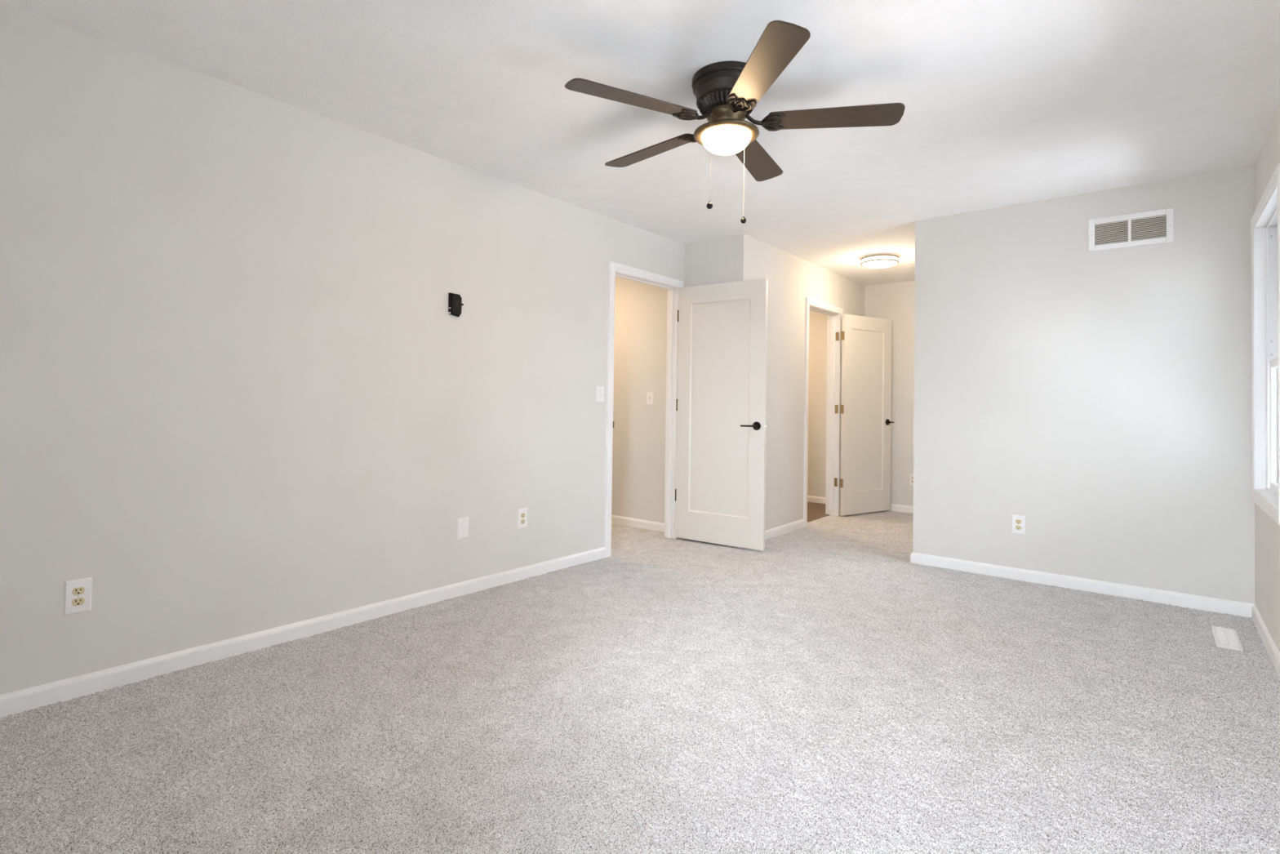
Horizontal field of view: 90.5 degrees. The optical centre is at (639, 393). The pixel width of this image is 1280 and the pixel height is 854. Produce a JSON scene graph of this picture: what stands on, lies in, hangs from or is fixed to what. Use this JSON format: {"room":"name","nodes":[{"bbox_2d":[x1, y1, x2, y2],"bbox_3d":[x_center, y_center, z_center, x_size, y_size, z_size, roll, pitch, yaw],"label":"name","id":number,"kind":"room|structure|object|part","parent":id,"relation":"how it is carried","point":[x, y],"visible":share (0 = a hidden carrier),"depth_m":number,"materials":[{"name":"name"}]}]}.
{"room":"empty bedroom","nodes":[
{"label":"empty bedroom","id":0,"kind":"room"},
{"bbox_2d":[0,1,684,694],"bbox_3d":[-1.204,-0.060,3.454,0.100,2.490,4.823,0,-1,39],"label":"wall","id":1,"kind":"structure","parent":0,"point":[241,393],"depth_m":2.77,"materials":[{"name":"beige paint"}]},
{"bbox_2d":[63,577,92,615],"bbox_3d":[-2.057,0.740,2.323,0.008,0.122,0.076,0,-1,39],"label":"power outlet","id":2,"kind":"object","parent":1,"relation":"attached to","point":[77,593],"visible":1,"depth_m":2.32,"materials":[{"name":"white plastic"}]},
{"bbox_2d":[71,597,84,605],"bbox_3d":[-2.055,0.760,2.321,0.003,0.027,0.034,0,-1,39],"label":"receptacle","id":3,"kind":"object","parent":2,"relation":"attached to","point":[75,601],"depth_m":2.32,"materials":[{"name":"beige plastic"}]},
{"bbox_2d":[72,586,84,595],"bbox_3d":[-2.054,0.721,2.322,0.003,0.027,0.034,0,-1,39],"label":"receptacle","id":4,"kind":"object","parent":2,"relation":"attached to","point":[76,590],"depth_m":2.32,"materials":[{"name":"beige plastic"}]},
{"bbox_2d":[0,546,605,718],"bbox_3d":[-1.475,1.095,3.034,0.013,0.084,3.880,0,-1,39],"label":"baseboard","id":5,"kind":"structure","parent":1,"relation":"attached to","point":[12,703],"depth_m":2.76,"materials":[{"name":"white paint"}]},
{"bbox_2d":[448,292,463,316],"bbox_3d":[-1.030,-0.499,3.561,0.034,0.128,0.089,0,-1,39],"label":"wall bracket","id":6,"kind":"object","parent":1,"relation":"attached to","point":[455,300],"visible":1,"depth_m":3.54,"materials":[{"name":"black plastic"}]},
{"bbox_2d":[456,516,468,539],"bbox_3d":[-1.007,0.763,3.613,0.007,0.118,0.078,0,-1,39],"label":"blank wall plate","id":7,"kind":"object","parent":1,"relation":"attached to","point":[462,522],"visible":1,"depth_m":3.61,"materials":[{"name":"white plastic"}]},
{"bbox_2d":[517,507,527,528],"bbox_3d":[-0.730,0.776,3.952,0.008,0.122,0.076,0,-1,39],"label":"power outlet","id":8,"kind":"object","parent":1,"relation":"attached to","point":[522,513],"visible":1,"depth_m":3.95,"materials":[{"name":"white plastic"}]},
{"bbox_2d":[596,385,604,401],"bbox_3d":[-0.275,-0.002,4.501,0.019,0.117,0.078,0,-1,39],"label":"light switch","id":9,"kind":"object","parent":1,"relation":"attached to","point":[600,388],"visible":1,"depth_m":4.50,"materials":[{"name":"white plastic"}]},
{"bbox_2d":[604,261,684,557],"bbox_3d":[0.015,0.121,4.940,0.122,2.134,0.914,0,-1,39],"label":"door frame","id":10,"kind":"structure","parent":1,"relation":"attached to","point":[615,269],"depth_m":5.21,"materials":[{"name":"white paint"}]},
{"bbox_2d":[675,278,768,551],"bbox_3d":[0.628,0.150,4.987,0.786,2.039,0.125,0,-1,35],"label":"door","id":11,"kind":"structure","parent":1,"relation":"in","point":[721,402],"depth_m":4.96,"materials":[{"name":"white paint"}]},
{"bbox_3d":[0.626,0.107,4.989,0.523,1.676,0.035,0,-1,35],"label":"recessed panel","id":12,"kind":"part","parent":11,"relation":"part of","materials":[{"name":"white paint"}]},
{"bbox_3d":[0.817,0.241,4.789,0.129,0.015,0.019,0,-1,35],"label":"lever","id":13,"kind":"part","parent":11,"relation":"part of","materials":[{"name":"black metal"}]},
{"bbox_3d":[0.873,0.241,4.775,0.065,0.065,0.032,0,-1,35],"label":"handle","id":14,"kind":"part","parent":11,"relation":"part of","materials":[{"name":"black metal"}]},
{"bbox_2d":[611,276,667,523],"bbox_3d":[-0.339,-0.007,6.022,1.800,2.490,0.100,0,-1,39],"label":"wall","id":15,"kind":"structure","parent":0,"point":[640,339],"depth_m":5.68,"materials":[{"name":"beige paint"}]},
{"bbox_2d":[611,515,664,532],"bbox_3d":[-0.391,1.157,5.959,1.800,0.084,0.013,0,-1,39],"label":"baseboard","id":16,"kind":"structure","parent":15,"relation":"attached to","point":[654,526],"depth_m":5.64,"materials":[{"name":"white paint"}]},
{"bbox_2d":[646,391,653,404],"bbox_3d":[0.085,0.038,5.599,0.078,0.117,0.019,0,-1,39],"label":"light switch","id":17,"kind":"object","parent":15,"relation":"attached to","point":[650,395],"visible":1,"depth_m":5.60,"materials":[{"name":"white plastic"}]},
{"bbox_2d":[0,502,1279,853],"bbox_3d":[0.265,1.193,3.941,5.410,0.062,7.532,0,-1,39],"label":"floor","id":18,"kind":"structure","parent":0,"point":[822,689],"depth_m":2.16,"materials":[{"name":"carpet"}]},
{"bbox_2d":[1211,625,1243,651],"bbox_3d":[2.847,1.184,3.080,0.092,0.014,0.336,0,-1,39],"label":"floor vent","id":19,"kind":"object","parent":18,"relation":"in","point":[1224,637],"visible":1,"depth_m":3.06,"materials":[{"name":"white plastic"}]},
{"bbox_2d":[0,0,1279,285],"bbox_3d":[0.299,-1.326,3.972,5.774,0.100,7.771,0,-1,39],"label":"ceiling","id":20,"kind":"structure","parent":0,"point":[1006,102],"depth_m":2.67,"materials":[{"name":"paint"}]},
{"bbox_2d":[564,20,905,223],"bbox_3d":[0.336,-1.011,2.646,1.306,0.571,1.330,0,-1,39],"label":"ceiling fan","id":21,"kind":"object","parent":20,"relation":"hanging from","point":[726,93],"visible":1,"depth_m":2.51,"materials":[{"name":"brown wood"}]},
{"bbox_3d":[-0.028,-1.122,2.415,0.525,0.006,0.140,1,9,-27],"label":"fan blade","id":22,"kind":"part","parent":21,"relation":"part of","materials":[{"name":"brown wood"}]},
{"bbox_3d":[0.050,-1.113,2.915,0.525,0.006,0.140,0,9,45],"label":"fan blade","id":23,"kind":"part","parent":21,"relation":"part of","materials":[{"name":"brown wood"}]},
{"bbox_3d":[0.249,-1.129,2.557,0.111,0.057,0.019,1,-1,-27],"label":"bracket arm","id":24,"kind":"part","parent":21,"relation":"part of","materials":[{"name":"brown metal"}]},
{"bbox_3d":[0.274,-0.741,2.495,0.025,0.028,0.025,0,-1,39],"label":"pull knob","id":25,"kind":"part","parent":21,"relation":"part of","materials":[{"name":"black metal"}]},
{"bbox_3d":[0.300,-0.929,2.532,0.003,0.361,0.086,0,-1,34],"label":"pull chain","id":26,"kind":"part","parent":21,"relation":"part of","materials":[{"name":"beige"}]},
{"bbox_3d":[0.354,-1.030,2.610,0.201,0.074,0.201,0,-1,39],"label":"lamp shade","id":27,"kind":"part","parent":21,"relation":"part of","materials":[{"name":"white glass"}]},
{"bbox_3d":[0.374,-1.128,2.494,0.019,0.057,0.111,1,-1,-9],"label":"bracket arm","id":28,"kind":"part","parent":21,"relation":"part of","materials":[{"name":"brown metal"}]},
{"bbox_3d":[0.441,-0.742,2.707,0.025,0.028,0.025,0,-1,39],"label":"pull knob","id":29,"kind":"part","parent":21,"relation":"part of","materials":[{"name":"black metal"}]},
{"bbox_3d":[0.414,-0.928,2.679,0.003,0.355,0.088,0,-1,44],"label":"pull chain","id":30,"kind":"part","parent":21,"relation":"part of","materials":[{"name":"beige"}]},
{"bbox_3d":[0.473,-1.125,2.593,0.111,0.057,0.019,1,-1,9],"label":"bracket arm","id":31,"kind":"part","parent":21,"relation":"part of","materials":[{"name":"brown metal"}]},
{"bbox_3d":[0.549,-1.105,2.996,0.140,0.006,0.525,-11,-6,26],"label":"fan blade","id":32,"kind":"part","parent":21,"relation":"part of","materials":[{"name":"brown wood"}]},
{"bbox_3d":[0.424,-1.119,2.187,0.140,0.006,0.525,12,-3,-9],"label":"fan blade","id":33,"kind":"part","parent":21,"relation":"part of","materials":[{"name":"brown wood"}]},
{"bbox_3d":[0.781,-1.109,2.546,0.525,0.006,0.140,1,-11,9],"label":"fan blade","id":34,"kind":"part","parent":21,"relation":"part of","materials":[{"name":"brown wood"}]},
{"bbox_2d":[860,253,898,268],"bbox_3d":[2.138,-1.178,5.664,0.323,0.088,0.323,0,-1,39],"label":"flush ceiling light","id":35,"kind":"object","parent":20,"relation":"attached to","point":[878,260],"visible":1,"depth_m":5.56,"materials":[{"name":"white plastic"}]},
{"bbox_2d":[684,233,750,287],"bbox_3d":[0.568,-0.007,5.184,0.664,2.490,0.100,0,-1,39],"label":"wall","id":36,"kind":"structure","parent":0,"point":[724,260],"depth_m":5.10,"materials":[{"name":"beige paint"}]},
{"bbox_2d":[749,236,864,530],"bbox_3d":[1.646,0.023,6.078,0.120,2.490,2.648,0,-1,39],"label":"wall","id":37,"kind":"structure","parent":0,"point":[792,278],"depth_m":5.53,"materials":[{"name":"beige paint"}]},
{"bbox_2d":[707,519,804,547],"bbox_3d":[0.916,1.169,5.524,0.577,0.084,1.143,0,-1,39],"label":"baseboard","id":38,"kind":"structure","parent":37,"relation":"attached to","point":[786,528],"depth_m":5.47,"materials":[{"name":"white paint"}]},
{"bbox_2d":[803,297,843,526],"bbox_3d":[1.735,0.177,6.176,0.142,2.111,0.859,0,-1,39],"label":"door frame","id":39,"kind":"structure","parent":37,"relation":"attached to","point":[833,492],"depth_m":6.44,"materials":[{"name":"white paint"}]},
{"bbox_2d":[839,313,893,515],"bbox_3d":[2.344,0.213,6.558,0.761,2.018,0.125,1,-1,-32],"label":"door","id":40,"kind":"structure","parent":37,"relation":"in","point":[865,408],"depth_m":6.53,"materials":[{"name":"white paint"}]},
{"bbox_3d":[2.339,0.169,6.556,0.503,1.655,0.035,1,-1,-32],"label":"recessed panel","id":41,"kind":"part","parent":40,"relation":"part of","materials":[{"name":"white paint"}]},
{"bbox_3d":[2.622,0.297,6.694,0.065,0.065,0.032,1,-1,-32],"label":"handle","id":42,"kind":"part","parent":40,"relation":"part of","materials":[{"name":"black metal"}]},
{"bbox_2d":[807,310,827,497],"bbox_3d":[1.612,0.048,7.670,1.944,2.490,0.100,0,-1,39],"label":"wall","id":43,"kind":"structure","parent":0,"point":[817,385],"depth_m":7.26,"materials":[{"name":"beige paint"}]},
{"bbox_2d":[807,495,825,503],"bbox_3d":[1.559,1.212,7.607,1.944,0.084,0.013,0,-1,39],"label":"baseboard","id":44,"kind":"structure","parent":43,"relation":"attached to","point":[810,499],"depth_m":7.24,"materials":[{"name":"white paint"}]},
{"bbox_2d":[864,280,915,506],"bbox_3d":[2.984,0.051,6.631,1.257,2.490,0.100,0,-1,39],"label":"wall","id":45,"kind":"structure","parent":0,"point":[895,302],"depth_m":6.74,"materials":[{"name":"beige paint"}]},
{"bbox_2d":[889,503,913,513],"bbox_3d":[2.689,1.208,6.350,1.157,0.084,0.659,0,-1,39],"label":"baseboard","id":46,"kind":"structure","parent":45,"relation":"attached to","point":[900,508],"depth_m":6.70,"materials":[{"name":"white paint"}]},
{"bbox_2d":[909,473,913,485],"bbox_3d":[2.858,0.896,6.640,0.076,0.122,0.008,0,-1,39],"label":"power outlet","id":47,"kind":"object","parent":45,"relation":"attached to","point":[911,475],"visible":0.66,"depth_m":6.65,"materials":[{"name":"white plastic"}]},
{"bbox_2d":[912,165,1254,604],"bbox_3d":[2.722,0.005,3.972,1.894,2.490,0.100,0,-1,39],"label":"wall","id":48,"kind":"structure","parent":0,"point":[1100,399],"depth_m":3.87,"materials":[{"name":"beige paint"}]},
{"bbox_2d":[1012,514,1025,534],"bbox_3d":[2.447,0.845,4.103,0.076,0.122,0.008,0,-1,39],"label":"power outlet","id":49,"kind":"object","parent":48,"relation":"attached to","point":[1018,521],"visible":1,"depth_m":4.10,"materials":[{"name":"white plastic"}]},
{"bbox_2d":[1015,525,1021,529],"bbox_3d":[2.446,0.864,4.101,0.034,0.027,0.003,0,-1,39],"label":"receptacle","id":50,"kind":"object","parent":49,"relation":"attached to","point":[1017,527],"depth_m":4.10,"materials":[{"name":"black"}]},
{"bbox_2d":[1015,519,1021,524],"bbox_3d":[2.446,0.825,4.101,0.034,0.027,0.003,0,-1,39],"label":"receptacle","id":51,"kind":"object","parent":49,"relation":"attached to","point":[1017,521],"depth_m":4.10,"materials":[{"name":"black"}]},
{"bbox_2d":[1088,208,1173,251],"bbox_3d":[2.911,-0.973,3.774,0.401,0.197,0.011,0,-1,39],"label":"air vent","id":52,"kind":"object","parent":48,"relation":"in","point":[1157,226],"visible":1,"depth_m":3.77,"materials":[{"name":"white plastic"}]},
{"bbox_2d":[1254,102,1279,652],"bbox_3d":[1.716,-0.052,1.347,0.140,2.490,5.243,0,-1,39],"label":"wall","id":53,"kind":"structure","parent":0,"point":[1267,531],"depth_m":3.00,"materials":[{"name":"beige paint"}]},
{"bbox_2d":[910,552,1279,677],"bbox_3d":[1.663,1.136,2.794,1.766,0.084,7.471,0,-1,39],"label":"baseboard","id":54,"kind":"structure","parent":53,"relation":"attached to","point":[1174,598],"depth_m":3.77,"materials":[{"name":"white paint"}]},
{"bbox_2d":[1250,163,1279,524],"bbox_3d":[3.031,-0.200,2.981,0.153,1.508,0.996,0,-1,39],"label":"window","id":55,"kind":"structure","parent":53,"relation":"in","point":[1265,220],"depth_m":3.33,"materials":[{"name":"white paint"}]},
{"bbox_3d":[3.028,0.152,2.974,0.030,0.669,0.848,0,-1,39],"label":"sash","id":56,"kind":"part","parent":55,"relation":"part of","materials":[{"name":"white plastic"}]},
{"bbox_3d":[3.028,0.152,2.974,0.004,0.598,0.780,0,-1,39],"label":"pane","id":57,"kind":"part","parent":55,"relation":"part of","materials":[{"name":"clear glass"}]}
]}

